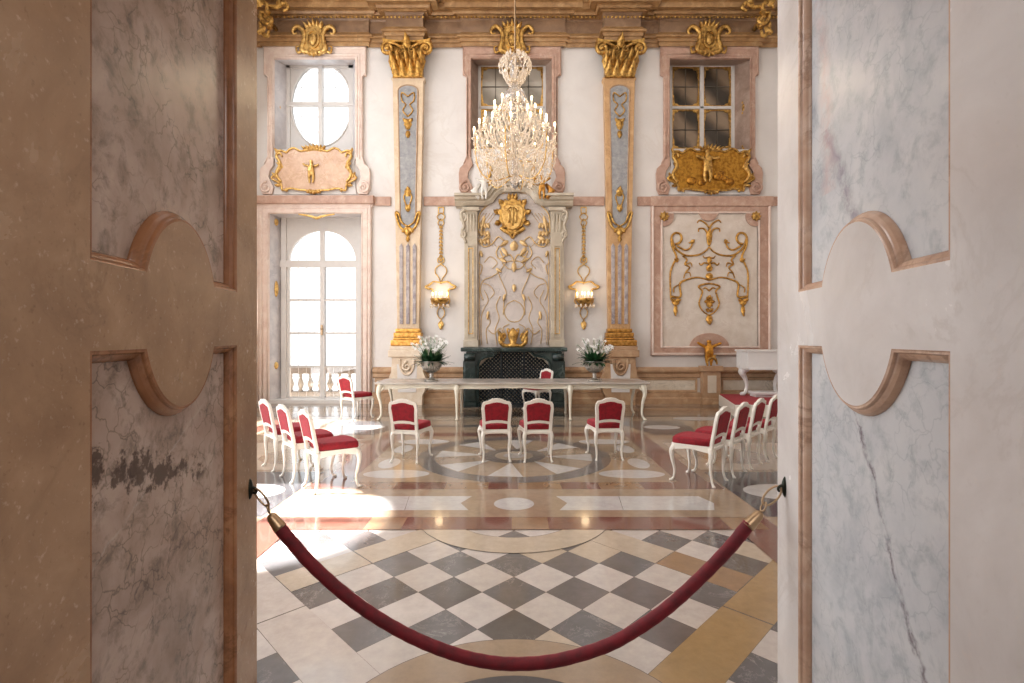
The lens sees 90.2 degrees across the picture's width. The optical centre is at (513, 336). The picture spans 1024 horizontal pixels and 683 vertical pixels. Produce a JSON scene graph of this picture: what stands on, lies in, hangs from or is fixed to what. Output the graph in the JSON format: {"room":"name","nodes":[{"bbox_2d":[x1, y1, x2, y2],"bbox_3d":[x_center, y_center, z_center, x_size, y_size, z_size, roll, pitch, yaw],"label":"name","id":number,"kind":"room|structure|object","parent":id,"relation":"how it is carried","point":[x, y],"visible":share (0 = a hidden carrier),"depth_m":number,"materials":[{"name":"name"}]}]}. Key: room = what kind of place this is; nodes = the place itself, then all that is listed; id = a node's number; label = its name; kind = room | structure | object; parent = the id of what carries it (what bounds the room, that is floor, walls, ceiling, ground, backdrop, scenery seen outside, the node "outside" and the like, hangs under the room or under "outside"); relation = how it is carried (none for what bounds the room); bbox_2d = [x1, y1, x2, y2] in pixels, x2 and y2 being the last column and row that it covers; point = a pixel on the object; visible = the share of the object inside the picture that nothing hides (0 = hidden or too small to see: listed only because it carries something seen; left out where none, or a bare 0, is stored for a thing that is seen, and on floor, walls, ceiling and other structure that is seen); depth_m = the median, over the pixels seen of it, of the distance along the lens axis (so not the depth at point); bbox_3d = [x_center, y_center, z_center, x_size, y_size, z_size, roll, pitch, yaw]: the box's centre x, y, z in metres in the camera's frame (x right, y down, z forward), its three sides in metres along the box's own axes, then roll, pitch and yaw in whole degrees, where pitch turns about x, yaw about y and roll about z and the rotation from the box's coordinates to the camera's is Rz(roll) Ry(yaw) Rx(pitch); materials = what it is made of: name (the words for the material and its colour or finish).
{"room":"historic interior","nodes":[
{"label":"historic interior","id":0,"kind":"room"},
{"bbox_2d":[257,404,777,682],"bbox_3d":[0.000,1.747,5.150,14.800,0.007,19.300,0,0,0],"label":"floor","id":1,"kind":"structure","parent":0,"point":[497,556],"depth_m":4.21,"materials":[{"name":"stone"}]},
{"bbox_2d":[258,399,314,471],"bbox_3d":[-3.086,1.282,6.906,0.609,0.938,0.531,0,0,-43],"label":"dining chair","id":2,"kind":"object","parent":1,"relation":"on","point":[265,408],"visible":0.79,"depth_m":6.71,"materials":[{"name":"white paint"}]},
{"bbox_2d":[276,404,336,483],"bbox_3d":[-2.607,1.282,6.377,0.609,0.938,0.531,0,0,-41],"label":"dining chair","id":3,"kind":"object","parent":1,"relation":"on","point":[294,440],"visible":0.8,"depth_m":6.20,"materials":[{"name":"white paint"}]},
{"bbox_2d":[298,409,361,494],"bbox_3d":[-2.158,1.282,5.947,0.609,0.938,0.531,0,0,-39],"label":"dining chair","id":4,"kind":"object","parent":1,"relation":"on","point":[320,448],"visible":1,"depth_m":5.83,"materials":[{"name":"white paint"}]},
{"bbox_2d":[337,375,373,420],"bbox_3d":[-3.400,1.276,10.920,0.539,0.952,0.618,0,0,33],"label":"dining chair","id":5,"kind":"object","parent":1,"relation":"on","point":[345,384],"visible":1,"depth_m":10.76,"materials":[{"name":"white paint"}]},
{"bbox_2d":[388,398,433,463],"bbox_3d":[-1.482,1.298,7.276,0.513,0.906,0.588,0,0,11],"label":"dining chair","id":6,"kind":"object","parent":1,"relation":"on","point":[403,413],"visible":1,"depth_m":7.05,"materials":[{"name":"white paint"}]},
{"bbox_2d":[478,398,511,462],"bbox_3d":[-0.262,1.298,7.326,0.513,0.906,0.588,0,0,-5],"label":"dining chair","id":7,"kind":"object","parent":1,"relation":"on","point":[496,412],"visible":1,"depth_m":7.09,"materials":[{"name":"red fabric"}]},
{"bbox_2d":[374,378,649,420],"bbox_3d":[-0.045,1.355,11.175,5.810,0.801,1.150,0,0,0],"label":"table","id":8,"kind":"object","parent":1,"relation":"on","point":[457,384],"visible":0.97,"depth_m":10.70,"materials":[{"name":"white lacquered wood"}]},
{"bbox_2d":[421,361,442,380],"bbox_3d":[-1.796,0.738,11.100,0.490,0.435,0.490,0,0,0],"label":"urn","id":9,"kind":"object","parent":8,"relation":"on","point":[436,366],"visible":0.96,"depth_m":10.96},
{"bbox_2d":[410,334,451,365],"bbox_3d":[-1.780,0.282,11.099,0.940,0.731,0.897,0,0,0],"label":"orchid arrangement","id":10,"kind":"object","parent":9,"relation":"in","point":[434,354],"visible":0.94,"depth_m":10.98,"materials":[{"name":"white plant"}]},
{"bbox_2d":[583,361,604,380],"bbox_3d":[1.752,0.738,11.100,0.490,0.435,0.490,0,0,0],"label":"urn","id":11,"kind":"object","parent":8,"relation":"on","point":[594,369],"visible":0.94,"depth_m":10.96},
{"bbox_2d":[572,335,614,366],"bbox_3d":[1.754,0.289,11.069,0.862,0.706,0.878,0,0,40],"label":"orchid arrangement","id":12,"kind":"object","parent":11,"relation":"in","point":[596,354],"visible":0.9,"depth_m":10.97,"materials":[{"name":"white plant"}]},
{"bbox_2d":[454,177,573,405],"bbox_3d":[0.000,-1.186,13.077,3.031,5.899,0.686,0,0,0],"label":"fireplace","id":13,"kind":"object","parent":1,"relation":"on","point":[518,282],"visible":0.92,"depth_m":13.16,"materials":[{"name":"grey stone"}]},
{"bbox_2d":[471,175,488,199],"bbox_3d":[-0.832,-3.804,12.927,0.573,0.629,0.196,0,0,22],"label":"sculpture","id":14,"kind":"object","parent":13,"relation":"on","point":[483,185],"visible":0.79,"depth_m":12.89,"materials":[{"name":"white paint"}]},
{"bbox_2d":[471,183,480,199],"bbox_3d":[-0.975,-3.711,12.986,0.263,0.433,0.188,0,0,22],"label":"drapery","id":15,"kind":"object","parent":14,"relation":"hanging from","point":[475,190],"depth_m":12.94,"materials":[{"name":"white paint"}]},
{"bbox_2d":[493,192,531,238],"bbox_3d":[-0.038,-3.114,13.107,0.976,1.170,0.225,0,0,0],"label":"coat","id":16,"kind":"object","parent":13,"relation":"attached to","point":[512,213],"visible":1,"depth_m":13.11,"materials":[{"name":"gold metal"}]},
{"bbox_2d":[498,328,527,346],"bbox_3d":[-0.025,0.019,13.000,0.786,0.528,0.340,0,0,0],"label":"ornament","id":17,"kind":"object","parent":13,"relation":"on","point":[513,334],"visible":0.98,"depth_m":12.95,"materials":[{"name":"gold metal"}]},
{"bbox_2d":[534,175,554,199],"bbox_3d":[0.782,-3.804,12.927,0.574,0.629,0.195,0,0,-22],"label":"sculpture","id":18,"kind":"object","parent":13,"relation":"on","point":[549,188],"visible":0.73,"depth_m":12.90,"materials":[{"name":"gold metal"}]},
{"bbox_2d":[545,183,554,199],"bbox_3d":[0.925,-3.711,12.986,0.263,0.433,0.188,0,0,-22],"label":"drapery","id":19,"kind":"object","parent":18,"relation":"hanging from","point":[550,190],"depth_m":12.94,"materials":[{"name":"gold metal"}]},
{"bbox_2d":[517,398,553,462],"bbox_3d":[0.322,1.298,7.306,0.513,0.906,0.588,0,0,-4],"label":"dining chair","id":20,"kind":"object","parent":1,"relation":"on","point":[538,413],"visible":1,"depth_m":7.08,"materials":[{"name":"red fabric"}]},
{"bbox_2d":[522,368,552,408],"bbox_3d":[0.589,1.262,12.373,0.636,0.979,0.554,0,0,-38],"label":"dining chair","id":21,"kind":"object","parent":1,"relation":"on","point":[546,373],"visible":0.55,"depth_m":12.36,"materials":[{"name":"white paint"}]},
{"bbox_2d":[585,397,624,460],"bbox_3d":[1.332,1.298,7.406,0.513,0.906,0.588,0,0,-4],"label":"dining chair","id":22,"kind":"object","parent":1,"relation":"on","point":[609,412],"visible":1,"depth_m":7.18,"materials":[{"name":"red fabric"}]},
{"bbox_2d":[669,406,731,487],"bbox_3d":[2.276,1.282,6.196,0.609,0.938,0.531,0,0,43],"label":"dining chair","id":23,"kind":"object","parent":1,"relation":"on","point":[702,442],"visible":1,"depth_m":6.08,"materials":[{"name":"red fabric"}]},
{"bbox_2d":[698,366,722,404],"bbox_3d":[5.125,1.250,13.285,0.566,1.000,0.270,0,0,0],"label":"pedestal","id":24,"kind":"object","parent":1,"relation":"on","point":[710,379],"visible":0.87,"depth_m":13.20,"materials":[{"name":"stone"}]},
{"bbox_2d":[697,340,721,365],"bbox_3d":[5.046,0.411,13.200,0.640,0.673,0.182,0,0,0],"label":"gilded putto","id":25,"kind":"object","parent":24,"relation":"on","point":[708,349],"visible":1,"depth_m":13.15,"materials":[{"name":"gold metal"}]},
{"bbox_2d":[706,355,717,364],"bbox_3d":[5.119,0.581,13.180,0.300,0.268,0.098,0,0,0],"label":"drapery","id":26,"kind":"object","parent":25,"relation":"hanging from","point":[710,358],"depth_m":13.15,"materials":[{"name":"gold metal"}]},
{"bbox_2d":[691,402,750,478],"bbox_3d":[2.686,1.282,6.596,0.609,0.938,0.531,0,0,43],"label":"dining chair","id":27,"kind":"object","parent":1,"relation":"on","point":[742,412],"visible":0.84,"depth_m":6.42,"materials":[{"name":"white paint"}]},
{"bbox_2d":[713,398,765,469],"bbox_3d":[3.096,1.282,7.016,0.609,0.938,0.531,0,0,43],"label":"dining chair","id":28,"kind":"object","parent":1,"relation":"on","point":[758,409],"visible":0.69,"depth_m":6.81,"materials":[{"name":"white paint"}]},
{"bbox_2d":[719,394,777,416],"bbox_3d":[5.855,1.592,11.975,2.190,0.288,1.950,0,0,0],"label":"stage platform","id":29,"kind":"object","parent":1,"relation":"on","point":[733,401],"visible":0.31,"depth_m":11.82,"materials":[{"name":"red carpet"}]},
{"bbox_2d":[735,349,777,396],"bbox_3d":[6.233,0.879,12.460,1.394,1.138,0.680,0,0,0],"label":"piano","id":30,"kind":"object","parent":29,"relation":"on","point":[747,360],"visible":0.8,"depth_m":12.20,"materials":[{"name":"paint"}]},
{"bbox_2d":[728,394,777,461],"bbox_3d":[3.506,1.282,7.416,0.609,0.938,0.531,0,0,43],"label":"dining chair","id":31,"kind":"object","parent":1,"relation":"on","point":[772,411],"visible":0.62,"depth_m":7.18,"materials":[{"name":"white paint"}]},
{"bbox_2d":[257,46,777,392],"bbox_3d":[0.080,-4.050,13.480,14.400,11.600,0.120,0,0,0],"label":"wall","id":32,"kind":"structure","parent":0,"point":[580,86],"depth_m":13.42,"materials":[{"name":"beige paint"}]},
{"bbox_2d":[257,0,289,37],"bbox_3d":[-6.004,-7.981,12.935,0.868,1.103,0.871,0,0,0],"label":"ornament","id":33,"kind":"object","parent":32,"relation":"attached to","point":[268,21],"visible":0.95,"depth_m":12.63,"materials":[{"name":"gold metal"}]},
{"bbox_2d":[291,18,335,56],"bbox_3d":[-5.197,-7.740,13.208,1.167,0.980,0.224,0,0,0],"label":"gilded crest","id":34,"kind":"object","parent":32,"relation":"attached to","point":[311,44],"visible":1,"depth_m":13.18,"materials":[{"name":"gold metal"}]},
{"bbox_2d":[259,46,370,194],"bbox_3d":[-5.210,-5.692,13.637,2.894,3.910,0.715,0,0,0],"label":"window","id":35,"kind":"structure","parent":32,"relation":"in","point":[284,68],"depth_m":13.46,"materials":[{"name":"pink stone"}]},
{"bbox_2d":[270,143,356,194],"bbox_3d":[-5.223,-4.375,13.300,2.272,1.329,0.181,0,0,0],"label":"cartouche","id":36,"kind":"object","parent":35,"relation":"attached to","point":[313,169],"visible":1,"depth_m":13.32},
{"bbox_2d":[257,195,374,403],"bbox_3d":[-5.236,-0.979,13.615,3.158,5.463,0.710,0,0,0],"label":"door","id":37,"kind":"structure","parent":32,"relation":"in","point":[283,221],"depth_m":13.56,"materials":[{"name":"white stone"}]},
{"bbox_2d":[374,197,390,205],"bbox_3d":[-3.460,-3.566,13.395,0.447,0.237,0.050,0,0,0],"label":"trim","id":38,"kind":"structure","parent":32,"relation":"attached to","point":[378,201],"depth_m":13.37,"materials":[{"name":"pink stone"}]},
{"bbox_2d":[380,30,432,404],"bbox_3d":[-2.748,-2.983,13.076,1.342,9.465,0.688,0,0,0],"label":"pilaster","id":39,"kind":"object","parent":32,"relation":"attached to","point":[406,60],"visible":0.94,"depth_m":13.21,"materials":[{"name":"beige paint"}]},
{"bbox_2d":[424,197,454,205],"bbox_3d":[-1.895,-3.566,13.395,0.947,0.237,0.050,0,0,0],"label":"trim","id":40,"kind":"structure","parent":32,"relation":"attached to","point":[428,201],"depth_m":13.37,"materials":[{"name":"pink stone"}]},
{"bbox_2d":[424,207,456,329],"bbox_3d":[-1.921,-1.802,13.183,0.847,3.237,0.498,0,0,0],"label":"wall sconce","id":41,"kind":"object","parent":32,"relation":"attached to","point":[436,302],"visible":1,"depth_m":13.34,"materials":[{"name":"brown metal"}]},
{"bbox_2d":[459,46,564,192],"bbox_3d":[-0.053,-5.692,13.630,2.789,3.910,0.700,0,0,0],"label":"window","id":42,"kind":"structure","parent":32,"relation":"in","point":[485,84],"depth_m":13.46,"materials":[{"name":"pink stone"}]},
{"bbox_2d":[487,150,537,196],"bbox_3d":[-0.053,-4.256,13.300,1.413,1.329,0.181,0,0,0],"label":"cartouche","id":43,"kind":"object","parent":42,"relation":"attached to","point":[490,175],"visible":0.18,"depth_m":13.32,"materials":[{"name":"beige stone"}]},
{"bbox_2d":[490,19,533,55],"bbox_3d":[-0.052,-7.740,13.208,1.167,0.980,0.224,0,0,0],"label":"gilded crest","id":44,"kind":"object","parent":32,"relation":"attached to","point":[506,42],"visible":0.91,"depth_m":13.18,"materials":[{"name":"gold metal"}]},
{"bbox_2d":[257,0,777,19],"bbox_3d":[-0.087,-8.693,12.995,14.135,0.824,0.850,0,0,0],"label":"trim","id":45,"kind":"structure","parent":32,"relation":"attached to","point":[298,8],"depth_m":12.96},
{"bbox_2d":[257,27,777,47],"bbox_3d":[0.080,-7.770,13.190,13.800,0.373,0.460,0,0,0],"label":"trim","id":46,"kind":"structure","parent":32,"relation":"attached to","point":[564,39],"depth_m":13.27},
{"bbox_2d":[257,12,777,33],"bbox_3d":[0.080,-8.127,13.200,13.800,0.342,0.340,0,0,0],"label":"trim","id":47,"kind":"structure","parent":32,"relation":"attached to","point":[283,24],"depth_m":13.31,"materials":[{"name":"brown stone"}]},
{"bbox_2d":[258,16,777,17],"bbox_3d":[0.055,-8.194,13.060,13.820,0.236,0.332,0,0,0],"label":"trim","id":48,"kind":"structure","parent":32,"relation":"attached to","point":[258,16],"depth_m":13.18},
{"bbox_2d":[372,392,749,403],"bbox_3d":[0.080,1.600,13.420,13.801,0.300,0.200,0,0,0],"label":"baseboard","id":49,"kind":"structure","parent":32,"relation":"attached to","point":[429,397],"depth_m":13.35,"materials":[{"name":"stone"}]},
{"bbox_2d":[372,367,775,377],"bbox_3d":[0.080,0.934,13.420,13.801,0.289,0.180,0,0,0],"label":"trim","id":50,"kind":"structure","parent":32,"relation":"attached to","point":[378,372],"depth_m":13.37,"materials":[{"name":"stone"}]},
{"bbox_2d":[375,378,777,391],"bbox_3d":[1.934,1.264,13.405,11.183,0.371,0.030,0,0,0],"label":"trim","id":51,"kind":"structure","parent":32,"relation":"attached to","point":[656,384],"depth_m":13.41,"materials":[{"name":"stone"}]},
{"bbox_2d":[568,207,599,329],"bbox_3d":[1.829,-1.802,13.183,0.847,3.237,0.498,0,0,0],"label":"wall sconce","id":52,"kind":"object","parent":32,"relation":"attached to","point":[584,302],"visible":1,"depth_m":13.34,"materials":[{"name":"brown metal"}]},
{"bbox_2d":[573,197,603,205],"bbox_3d":[1.868,-3.566,13.395,1.000,0.237,0.050,0,0,0],"label":"trim","id":53,"kind":"structure","parent":32,"relation":"attached to","point":[577,201],"depth_m":13.37,"materials":[{"name":"pink stone"}]},
{"bbox_2d":[595,31,646,404],"bbox_3d":[2.735,-2.983,13.076,1.342,9.465,0.688,0,0,0],"label":"pilaster","id":54,"kind":"object","parent":32,"relation":"attached to","point":[620,57],"visible":0.97,"depth_m":13.20,"materials":[{"name":"stone"}]},
{"bbox_2d":[637,197,650,205],"bbox_3d":[3.434,-3.566,13.395,0.395,0.237,0.050,0,0,0],"label":"trim","id":55,"kind":"structure","parent":32,"relation":"attached to","point":[641,201],"depth_m":13.37,"materials":[{"name":"pink stone"}]},
{"bbox_2d":[656,46,762,194],"bbox_3d":[5.118,-5.692,13.630,2.789,3.910,0.700,0,0,0],"label":"window","id":56,"kind":"structure","parent":32,"relation":"in","point":[707,100],"depth_m":13.88,"materials":[{"name":"pink stone"}]},
{"bbox_2d":[667,143,754,194],"bbox_3d":[5.144,-4.362,13.285,2.317,1.329,0.211,0,0,0],"label":"cartouche","id":57,"kind":"object","parent":56,"relation":"attached to","point":[710,170],"visible":1,"depth_m":13.32,"materials":[{"name":"gold metal"}]},
{"bbox_2d":[687,17,731,56],"bbox_3d":[5.055,-7.740,13.208,1.167,0.980,0.224,0,0,0],"label":"gilded crest","id":58,"kind":"object","parent":32,"relation":"attached to","point":[708,44],"visible":1,"depth_m":13.18,"materials":[{"name":"gold metal"}]},
{"bbox_2d":[650,196,773,355],"bbox_3d":[5.184,-1.599,13.345,3.210,4.171,0.149,0,0,0],"label":"wall panel","id":59,"kind":"object","parent":32,"relation":"attached to","point":[710,256],"visible":1,"depth_m":13.39,"materials":[{"name":"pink stone"}]},
{"bbox_2d":[740,0,774,37],"bbox_3d":[6.054,-7.981,12.935,0.868,1.103,0.871,0,0,0],"label":"ornament","id":60,"kind":"object","parent":32,"relation":"attached to","point":[761,21],"visible":1,"depth_m":12.63,"materials":[{"name":"gold metal"}]},
{"bbox_2d":[774,197,777,205],"bbox_3d":[7.026,-3.566,13.395,0.474,0.237,0.050,0,0,0],"label":"trim","id":61,"kind":"structure","parent":32,"relation":"attached to","point":[775,198],"depth_m":13.37,"materials":[{"name":"pink stone"}]},
{"bbox_3d":[0.080,-9.950,7.910,14.600,0.200,11.420,0,0,0],"label":"ceiling","id":62,"kind":"structure","parent":0,"visible":0},
{"bbox_2d":[471,0,557,190],"bbox_3d":[0.015,-6.006,7.500,1.286,7.688,1.260,0,0,18],"label":"chandelier","id":63,"kind":"object","parent":62,"relation":"hanging from","point":[514,99],"visible":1,"depth_m":7.37,"materials":[{"name":"glass"}]},
{"bbox_3d":[0.080,-4.050,2.300,14.400,11.600,0.120,0,0,0],"label":"wall","id":64,"kind":"structure","parent":0,"visible":0},
{"bbox_2d":[0,0,256,682],"bbox_3d":[-1.186,0.000,1.386,0.270,3.500,1.930,0,0,-8],"label":"door frame","id":65,"kind":"structure","parent":64,"relation":"attached to","point":[128,128],"depth_m":1.45,"materials":[{"name":"brown stone"}]},
{"bbox_2d":[248,479,257,499],"bbox_3d":[-1.159,0.677,2.272,0.037,0.096,0.034,0,0,0],"label":"wall hook","id":66,"kind":"object","parent":64,"relation":"attached to","point":[251,487],"visible":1,"depth_m":2.27,"materials":[{"name":"brown metal"}]},
{"bbox_2d":[253,485,781,671],"bbox_3d":[0.014,1.073,2.270,2.355,0.822,0.058,0,0,0],"label":"rope","id":67,"kind":"object","parent":66,"relation":"hanging from","point":[749,524],"visible":1,"depth_m":2.25,"materials":[{"name":"fabric"}]},
{"bbox_2d":[777,476,785,496],"bbox_3d":[1.189,0.668,2.272,0.037,0.096,0.034,0,0,0],"label":"wall hook","id":68,"kind":"object","parent":64,"relation":"attached to","point":[783,484],"visible":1,"depth_m":2.27,"materials":[{"name":"brown metal"}]},
{"bbox_2d":[778,0,1023,682],"bbox_3d":[1.216,0.000,1.386,0.270,3.500,1.930,0,0,8],"label":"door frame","id":69,"kind":"structure","parent":64,"relation":"attached to","point":[901,122],"depth_m":1.48,"materials":[{"name":"white stone"}]},
{"label":"outside","id":70,"kind":"structure","parent":0,"visible":0},
{"bbox_3d":[-5.500,1.835,15.620,5.000,0.130,2.000,0,0,0],"label":"floor","id":71,"kind":"structure","parent":70,"visible":0},
{"bbox_2d":[291,368,355,396],"bbox_3d":[-5.350,1.305,15.120,4.300,0.890,0.240,0,0,0],"label":"balcony balustrade","id":72,"kind":"object","parent":71,"relation":"on","point":[310,393],"visible":0.45,"depth_m":15.00,"materials":[{"name":"stone"}]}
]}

